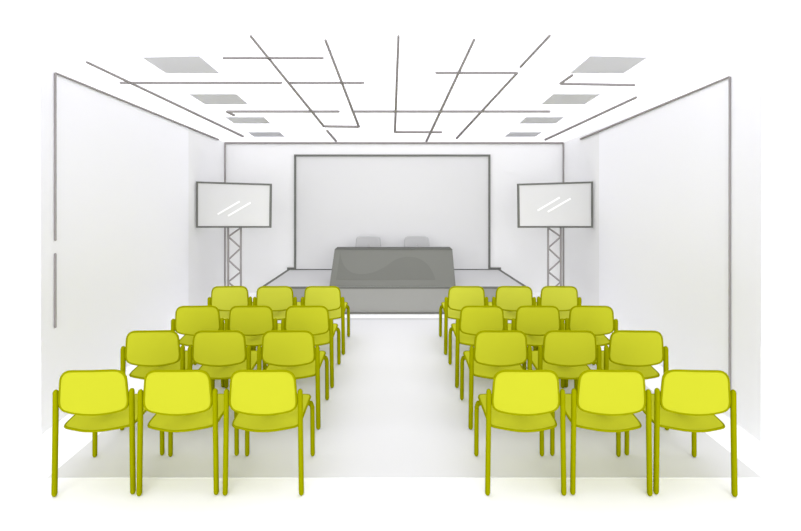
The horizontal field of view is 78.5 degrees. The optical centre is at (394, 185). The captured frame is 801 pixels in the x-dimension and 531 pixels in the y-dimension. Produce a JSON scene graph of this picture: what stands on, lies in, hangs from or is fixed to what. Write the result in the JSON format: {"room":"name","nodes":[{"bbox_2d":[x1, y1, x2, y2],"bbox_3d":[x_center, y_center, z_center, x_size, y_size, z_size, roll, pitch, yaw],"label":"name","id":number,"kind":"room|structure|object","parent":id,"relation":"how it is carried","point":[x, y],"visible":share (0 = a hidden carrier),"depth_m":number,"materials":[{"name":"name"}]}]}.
{"room":"conference room","nodes":[
{"label":"conference room","id":0,"kind":"room"},
{"bbox_2d":[41,67,224,434],"bbox_3d":[-2.999,0.510,6.466,0.060,2.920,5.194,0,0,-4],"label":"wall","id":1,"kind":"structure","parent":0,"point":[120,247],"depth_m":5.01,"materials":[{"name":"white paint"}]},
{"bbox_2d":[54,253,56,327],"bbox_3d":[-2.800,0.863,4.045,0.017,0.619,0.016,0,0,0],"label":"trim","id":2,"kind":"structure","parent":1,"relation":"attached to","point":[55,254],"depth_m":4.04,"materials":[{"name":"grey"}]},
{"bbox_2d":[54,72,218,240],"bbox_3d":[-2.942,-0.244,6.328,0.035,1.397,4.593,0,0,-4],"label":"trim","id":3,"kind":"structure","parent":1,"relation":"attached to","point":[55,73],"depth_m":4.05,"materials":[{"name":"grey"}]},
{"bbox_2d":[226,144,562,292],"bbox_3d":[-0.005,0.578,9.100,6.271,2.785,0.080,0,0,0],"label":"wall","id":4,"kind":"structure","parent":0,"point":[521,253],"depth_m":9.06,"materials":[{"name":"white paint"}]},
{"bbox_2d":[294,154,489,268],"bbox_3d":[-0.042,0.474,9.032,3.613,2.109,0.046,0,0,0],"label":"projection screen","id":5,"kind":"object","parent":4,"relation":"attached to","point":[339,199],"visible":0.98,"depth_m":9.03,"materials":[{"name":"white fabric"}]},
{"bbox_2d":[224,142,563,285],"bbox_3d":[-0.006,0.567,9.043,6.299,2.766,0.039,0,0,0],"label":"trim","id":6,"kind":"structure","parent":4,"relation":"attached to","point":[225,143],"depth_m":9.03,"materials":[{"name":"grey metal"}]},
{"bbox_2d":[287,267,500,269],"bbox_3d":[-0.009,1.526,9.053,3.950,0.042,0.013,0,0,0],"label":"baseboard","id":7,"kind":"structure","parent":4,"relation":"attached to","point":[288,268],"depth_m":9.05,"materials":[{"name":"grey"}]},
{"bbox_2d":[0,33,800,141],"bbox_3d":[0.000,-0.889,6.130,6.600,0.153,6.060,0,0,0],"label":"ceiling","id":8,"kind":"structure","parent":0,"point":[675,65],"depth_m":4.09,"materials":[{"name":"white paint"}]},
{"bbox_2d":[86,61,243,136],"bbox_3d":[-2.421,-0.874,5.899,0.041,0.152,4.372,0,0,-2],"label":"trim","id":9,"kind":"structure","parent":8,"relation":"attached to","point":[87,62],"depth_m":5.10,"materials":[{"name":"grey metal"}]},
{"bbox_2d":[142,56,218,72],"bbox_3d":[-1.665,-0.944,3.832,0.470,0.015,0.490,0,0,0],"label":"recessed light","id":10,"kind":"object","parent":8,"relation":"in","point":[177,64],"visible":1,"depth_m":3.81,"materials":[{"name":"grey plastic"}]},
{"bbox_2d":[119,82,281,83],"bbox_3d":[-1.729,-0.922,4.376,1.452,0.023,0.022,0,0,0],"label":"trim","id":11,"kind":"structure","parent":8,"relation":"attached to","point":[119,82],"depth_m":4.37,"materials":[{"name":"grey"}]},
{"bbox_2d":[189,94,247,103],"bbox_3d":[-1.838,-0.911,5.157,0.515,0.016,0.524,0,0,0],"label":"recessed light","id":12,"kind":"object","parent":8,"relation":"in","point":[204,98],"visible":1,"depth_m":5.11,"materials":[{"name":"grey plastic"}]},
{"bbox_2d":[226,117,270,123],"bbox_3d":[-1.953,-0.876,6.549,0.554,0.017,0.538,0,0,0],"label":"recessed light","id":13,"kind":"object","parent":8,"relation":"in","point":[236,120],"visible":1,"depth_m":6.55,"materials":[{"name":"grey plastic"}]},
{"bbox_2d":[229,118,267,122],"bbox_3d":[-1.953,-0.876,6.549,0.505,0.015,0.490,0,0,0],"label":"diffuser","id":14,"kind":"object","parent":13,"relation":"attached to","point":[235,120],"depth_m":6.55,"materials":[{"name":"white plastic"}]},
{"bbox_2d":[248,132,284,136],"bbox_3d":[-2.088,-0.839,7.992,0.563,0.018,0.585,0,0,0],"label":"recessed light","id":15,"kind":"object","parent":8,"relation":"in","point":[255,134],"visible":1,"depth_m":7.98,"materials":[{"name":"grey"}]},
{"bbox_2d":[222,57,323,58],"bbox_3d":[-0.895,-0.943,3.612,0.747,0.019,0.018,0,0,0],"label":"trim","id":16,"kind":"structure","parent":8,"relation":"attached to","point":[223,57],"depth_m":3.60,"materials":[{"name":"grey"}]},
{"bbox_2d":[226,110,339,115],"bbox_3d":[-1.326,-0.878,5.927,1.355,0.038,0.283,0,0,0],"label":"trim","id":17,"kind":"structure","parent":8,"relation":"attached to","point":[231,112],"depth_m":5.79,"materials":[{"name":"grey"}]},
{"bbox_2d":[250,35,359,127],"bbox_3d":[-0.709,-0.897,5.078,0.532,0.135,3.902,0,0,-1],"label":"trim","id":18,"kind":"structure","parent":8,"relation":"attached to","point":[251,36],"depth_m":4.65,"materials":[{"name":"grey"}]},
{"bbox_2d":[289,82,363,83],"bbox_3d":[-0.606,-0.922,4.376,0.675,0.023,0.022,0,0,0],"label":"trim","id":19,"kind":"structure","parent":8,"relation":"attached to","point":[290,82],"depth_m":4.37,"materials":[{"name":"grey metal"}]},
{"bbox_2d":[326,130,336,141],"bbox_3d":[-1.030,-0.817,8.076,0.044,0.079,1.343,0,0,-1],"label":"trim","id":20,"kind":"structure","parent":8,"relation":"attached to","point":[327,131],"depth_m":7.97,"materials":[{"name":"grey metal"}]},
{"bbox_2d":[394,35,441,132],"bbox_3d":[0.363,-0.888,5.360,0.752,0.152,4.478,0,0,0],"label":"trim","id":21,"kind":"structure","parent":8,"relation":"attached to","point":[398,36],"depth_m":5.12,"materials":[{"name":"grey metal"}]},
{"bbox_2d":[425,38,474,141],"bbox_3d":[0.545,-0.870,5.967,0.044,0.186,5.560,0,0,0],"label":"trim","id":22,"kind":"structure","parent":8,"relation":"attached to","point":[473,40],"depth_m":4.64,"materials":[{"name":"grey"}]},
{"bbox_2d":[351,110,550,112],"bbox_3d":[0.668,-0.882,5.800,2.357,0.031,0.029,0,0,0],"label":"trim","id":23,"kind":"structure","parent":8,"relation":"attached to","point":[355,111],"depth_m":5.79,"materials":[{"name":"grey metal"}]},
{"bbox_2d":[435,72,517,138],"bbox_3d":[0.706,-0.866,6.177,0.742,0.152,4.313,0,0,0],"label":"trim","id":24,"kind":"structure","parent":8,"relation":"attached to","point":[514,73],"depth_m":4.32,"materials":[{"name":"grey metal"}]},
{"bbox_2d":[505,132,541,136],"bbox_3d":[2.098,-0.839,7.992,0.564,0.018,0.585,0,0,0],"label":"recessed light","id":25,"kind":"object","parent":8,"relation":"in","point":[510,134],"visible":1,"depth_m":7.98,"materials":[{"name":"grey"}]},
{"bbox_2d":[519,34,550,67],"bbox_3d":[0.990,-0.946,3.485,0.020,0.039,0.751,0,0,0],"label":"trim","id":26,"kind":"structure","parent":8,"relation":"attached to","point":[549,35],"depth_m":3.43,"materials":[{"name":"grey metal"}]},
{"bbox_2d":[519,117,563,123],"bbox_3d":[1.961,-0.876,6.549,0.554,0.017,0.538,0,0,0],"label":"recessed light","id":27,"kind":"object","parent":8,"relation":"in","point":[527,120],"visible":1,"depth_m":6.55,"materials":[{"name":"grey"}]},
{"bbox_2d":[522,118,560,122],"bbox_3d":[1.961,-0.876,6.549,0.505,0.015,0.490,0,0,0],"label":"diffuser","id":28,"kind":"object","parent":27,"relation":"attached to","point":[526,120],"depth_m":6.55,"materials":[{"name":"grey"}]},
{"bbox_2d":[542,94,599,103],"bbox_3d":[1.844,-0.911,5.157,0.516,0.016,0.524,0,0,0],"label":"recessed light","id":29,"kind":"object","parent":8,"relation":"in","point":[555,98],"visible":1,"depth_m":5.11,"materials":[{"name":"white plastic"}]},
{"bbox_2d":[544,96,636,140],"bbox_3d":[2.542,-0.850,6.767,0.043,0.134,3.555,0,0,3],"label":"trim","id":30,"kind":"structure","parent":8,"relation":"attached to","point":[635,97],"depth_m":6.28,"materials":[{"name":"grey metal"}]},
{"bbox_2d":[559,74,634,85],"bbox_3d":[1.776,-0.924,4.405,0.799,0.033,0.288,0,0,-27],"label":"trim","id":31,"kind":"structure","parent":8,"relation":"attached to","point":[571,75],"depth_m":4.43,"materials":[{"name":"grey metal"}]},
{"bbox_2d":[571,56,646,72],"bbox_3d":[1.670,-0.944,3.832,0.470,0.015,0.490,0,0,0],"label":"recessed light","id":32,"kind":"object","parent":8,"relation":"in","point":[593,64],"visible":1,"depth_m":3.81,"materials":[{"name":"white"}]},
{"bbox_2d":[0,293,800,530],"bbox_3d":[0.000,2.000,3.830,9.000,0.060,10.660,0,0,0],"label":"floor","id":33,"kind":"structure","parent":0,"point":[771,502],"depth_m":3.10,"materials":[{"name":"white"}]},
{"bbox_2d":[227,228,241,285],"bbox_3d":[-2.484,1.210,7.610,0.520,1.519,0.440,0,0,0],"label":"stand","id":34,"kind":"object","parent":33,"relation":"on","point":[240,229],"visible":0.45,"depth_m":7.60,"materials":[{"name":"grey metal"}]},
{"bbox_2d":[196,181,271,227],"bbox_3d":[-2.442,0.283,7.517,1.147,0.706,0.150,0,0,0],"label":"television","id":35,"kind":"object","parent":34,"relation":"attached to","point":[218,204],"visible":1,"depth_m":7.45,"materials":[{"name":"grey glass"}]},
{"bbox_2d":[263,270,525,313],"bbox_3d":[-0.003,1.759,8.287,4.089,0.422,1.515,0,0,0],"label":"stage","id":36,"kind":"object","parent":33,"relation":"on","point":[360,299],"visible":0.44,"depth_m":7.55,"materials":[{"name":"grey"}]},
{"bbox_2d":[356,236,380,246],"bbox_3d":[-0.461,1.215,8.399,0.531,0.665,0.494,0,0,0],"label":"chair","id":37,"kind":"object","parent":36,"relation":"on","point":[361,241],"visible":0.33,"depth_m":8.61,"materials":[{"name":"grey plastic"}]},
{"bbox_2d":[330,247,455,285],"bbox_3d":[-0.031,1.283,7.880,1.947,0.528,0.640,0,0,0],"label":"desk","id":38,"kind":"object","parent":36,"relation":"on","point":[351,266],"visible":1,"depth_m":7.73,"materials":[{"name":"grey fabric"}]},
{"bbox_2d":[404,236,428,246],"bbox_3d":[0.391,1.215,8.399,0.531,0.665,0.494,0,0,0],"label":"chair","id":39,"kind":"object","parent":36,"relation":"on","point":[409,241],"visible":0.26,"depth_m":8.61,"materials":[{"name":"grey"}]},
{"bbox_2d":[47,318,761,477],"bbox_3d":[0.069,1.969,5.308,4.823,0.002,4.004,0,0,0],"label":"carpet","id":40,"kind":"object","parent":33,"relation":"on","point":[394,408],"visible":0.43,"depth_m":3.82,"materials":[{"name":"white carpet"}]},
{"bbox_2d":[51,369,164,496],"bbox_3d":[-1.925,1.565,3.339,0.518,0.805,0.495,0,0,-3],"label":"chair","id":41,"kind":"object","parent":40,"relation":"on","point":[97,400],"visible":0.89,"depth_m":3.11,"materials":[{"name":"yellow plastic"}]},
{"bbox_2d":[120,330,194,429],"bbox_3d":[-1.968,1.565,4.230,0.522,0.806,0.588,0,0,-3],"label":"chair","id":42,"kind":"object","parent":40,"relation":"on","point":[149,350],"visible":0.76,"depth_m":3.95,"materials":[{"name":"yellow plastic"}]},
{"bbox_2d":[136,370,238,495],"bbox_3d":[-1.385,1.565,3.340,0.518,0.805,0.495,0,0,-1],"label":"chair","id":43,"kind":"object","parent":40,"relation":"on","point":[179,400],"visible":0.9,"depth_m":3.11,"materials":[{"name":"yellow plastic"}]},
{"bbox_2d":[171,305,224,387],"bbox_3d":[-1.935,1.565,5.085,0.525,0.807,0.670,0,0,-3],"label":"chair","id":44,"kind":"object","parent":40,"relation":"on","point":[189,320],"visible":0.62,"depth_m":4.76,"materials":[{"name":"yellow plastic"}]},
{"bbox_2d":[187,330,266,390],"bbox_3d":[-1.423,1.565,4.230,0.522,0.806,0.588,0,0,-2],"label":"chair","id":45,"kind":"object","parent":40,"relation":"on","point":[220,353],"visible":0.79,"depth_m":3.95,"materials":[{"name":"yellow plastic"}]},
{"bbox_2d":[207,286,252,349],"bbox_3d":[-1.937,1.565,6.050,0.527,0.807,0.735,0,0,-3],"label":"chair","id":46,"kind":"object","parent":40,"relation":"on","point":[224,298],"visible":0.62,"depth_m":5.70,"materials":[{"name":"yellow plastic"}]},
{"bbox_2d":[224,305,280,387],"bbox_3d":[-1.405,1.565,5.086,0.525,0.807,0.670,0,0,-2],"label":"chair","id":47,"kind":"object","parent":40,"relation":"on","point":[253,322],"visible":0.66,"depth_m":4.76,"materials":[{"name":"yellow plastic"}]},
{"bbox_2d":[222,370,314,495],"bbox_3d":[-0.835,1.565,3.340,0.518,0.805,0.495,0,0,0],"label":"chair","id":48,"kind":"object","parent":40,"relation":"on","point":[262,400],"visible":1,"depth_m":3.11,"materials":[{"name":"yellow plastic"}]},
{"bbox_2d":[252,286,300,349],"bbox_3d":[-1.402,1.565,6.051,0.527,0.807,0.735,0,0,-1],"label":"chair","id":49,"kind":"object","parent":40,"relation":"on","point":[279,298],"visible":0.57,"depth_m":5.70,"materials":[{"name":"yellow plastic"}]},
{"bbox_2d":[257,330,328,429],"bbox_3d":[-0.858,1.565,4.230,0.522,0.806,0.588,0,0,0],"label":"chair","id":50,"kind":"object","parent":40,"relation":"on","point":[295,351],"visible":0.8,"depth_m":3.95,"materials":[{"name":"yellow plastic"}]},
{"bbox_2d":[281,306,340,387],"bbox_3d":[-0.851,1.565,5.086,0.525,0.807,0.670,0,0,0],"label":"chair","id":51,"kind":"object","parent":40,"relation":"on","point":[314,319],"visible":0.74,"depth_m":4.76,"materials":[{"name":"yellow plastic"}]},
{"bbox_2d":[301,286,349,354],"bbox_3d":[-0.838,1.565,6.051,0.527,0.807,0.735,0,0,0],"label":"chair","id":52,"kind":"object","parent":40,"relation":"on","point":[330,297],"visible":0.65,"depth_m":5.70,"materials":[{"name":"yellow plastic"}]},
{"bbox_2d":[439,286,487,354],"bbox_3d":[0.838,1.565,6.051,0.527,0.807,0.735,0,0,0],"label":"chair","id":53,"kind":"object","parent":40,"relation":"on","point":[458,297],"visible":0.73,"depth_m":5.70,"materials":[{"name":"yellow plastic"}]},
{"bbox_2d":[448,306,507,387],"bbox_3d":[0.851,1.565,5.086,0.525,0.807,0.670,0,0,0],"label":"chair","id":54,"kind":"object","parent":40,"relation":"on","point":[473,319],"visible":0.8,"depth_m":4.76,"materials":[{"name":"yellow plastic"}]},
{"bbox_2d":[460,330,531,429],"bbox_3d":[0.858,1.565,4.230,0.522,0.806,0.588,0,0,0],"label":"chair","id":55,"kind":"object","parent":40,"relation":"on","point":[493,351],"visible":0.91,"depth_m":3.95,"materials":[{"name":"yellow plastic"}]},
{"bbox_2d":[488,286,536,349],"bbox_3d":[1.402,1.565,6.051,0.527,0.807,0.735,0,0,1],"label":"chair","id":56,"kind":"object","parent":40,"relation":"on","point":[509,298],"visible":0.57,"depth_m":5.70,"materials":[{"name":"yellow plastic"}]},
{"bbox_2d":[474,370,566,495],"bbox_3d":[0.835,1.565,3.340,0.518,0.805,0.495,0,0,0],"label":"chair","id":57,"kind":"object","parent":40,"relation":"on","point":[519,400],"visible":1,"depth_m":3.11,"materials":[{"name":"yellow plastic"}]},
{"bbox_2d":[508,305,564,387],"bbox_3d":[1.405,1.565,5.086,0.525,0.807,0.670,0,0,1],"label":"chair","id":58,"kind":"object","parent":40,"relation":"on","point":[535,322],"visible":0.66,"depth_m":4.76,"materials":[{"name":"yellow plastic"}]},
{"bbox_2d":[536,286,581,349],"bbox_3d":[1.937,1.565,6.050,0.527,0.807,0.735,0,0,3],"label":"chair","id":59,"kind":"object","parent":40,"relation":"on","point":[564,298],"visible":0.52,"depth_m":5.70,"materials":[{"name":"yellow plastic"}]},
{"bbox_2d":[522,330,601,390],"bbox_3d":[1.423,1.565,4.230,0.522,0.806,0.588,0,0,2],"label":"chair","id":60,"kind":"object","parent":40,"relation":"on","point":[568,353],"visible":0.85,"depth_m":3.95,"materials":[{"name":"yellow plastic"}]},
{"bbox_2d":[564,305,617,387],"bbox_3d":[1.935,1.565,5.086,0.525,0.807,0.670,0,0,3],"label":"chair","id":61,"kind":"object","parent":40,"relation":"on","point":[599,320],"visible":0.56,"depth_m":4.76,"materials":[{"name":"yellow plastic"}]},
{"bbox_2d":[550,369,652,495],"bbox_3d":[1.385,1.565,3.340,0.518,0.805,0.495,0,0,1],"label":"chair","id":62,"kind":"object","parent":40,"relation":"on","point":[603,400],"visible":0.94,"depth_m":3.11,"materials":[{"name":"yellow plastic"}]},
{"bbox_2d":[594,330,668,429],"bbox_3d":[1.968,1.565,4.230,0.522,0.806,0.588,0,0,3],"label":"chair","id":63,"kind":"object","parent":40,"relation":"on","point":[639,350],"visible":0.75,"depth_m":3.95,"materials":[{"name":"yellow plastic"}]},
{"bbox_2d":[624,369,737,496],"bbox_3d":[1.925,1.565,3.339,0.518,0.805,0.495,0,0,3],"label":"chair","id":64,"kind":"object","parent":40,"relation":"on","point":[686,400],"visible":0.85,"depth_m":3.11,"materials":[{"name":"yellow plastic"}]},
{"bbox_2d":[547,228,561,285],"bbox_3d":[2.484,1.210,7.610,0.520,1.519,0.440,0,0,0],"label":"stand","id":65,"kind":"object","parent":33,"relation":"on","point":[548,229],"visible":0.51,"depth_m":7.60,"materials":[{"name":"grey metal"}]},
{"bbox_2d":[517,181,592,227],"bbox_3d":[2.442,0.283,7.517,1.147,0.706,0.150,0,0,0],"label":"television","id":66,"kind":"object","parent":65,"relation":"attached to","point":[558,204],"visible":1,"depth_m":7.45,"materials":[{"name":"grey"}]},
{"bbox_2d":[564,64,760,441],"bbox_3d":[3.005,0.516,6.413,0.060,2.909,5.299,0,0,3],"label":"wall","id":67,"kind":"structure","parent":0,"point":[663,170],"depth_m":4.87,"materials":[{"name":"white paint"}]},
{"bbox_2d":[580,76,730,390],"bbox_3d":[2.947,0.471,6.091,0.033,2.809,3.926,0,0,3],"label":"trim","id":68,"kind":"structure","parent":67,"relation":"attached to","point":[727,77],"depth_m":4.14,"materials":[{"name":"grey metal"}]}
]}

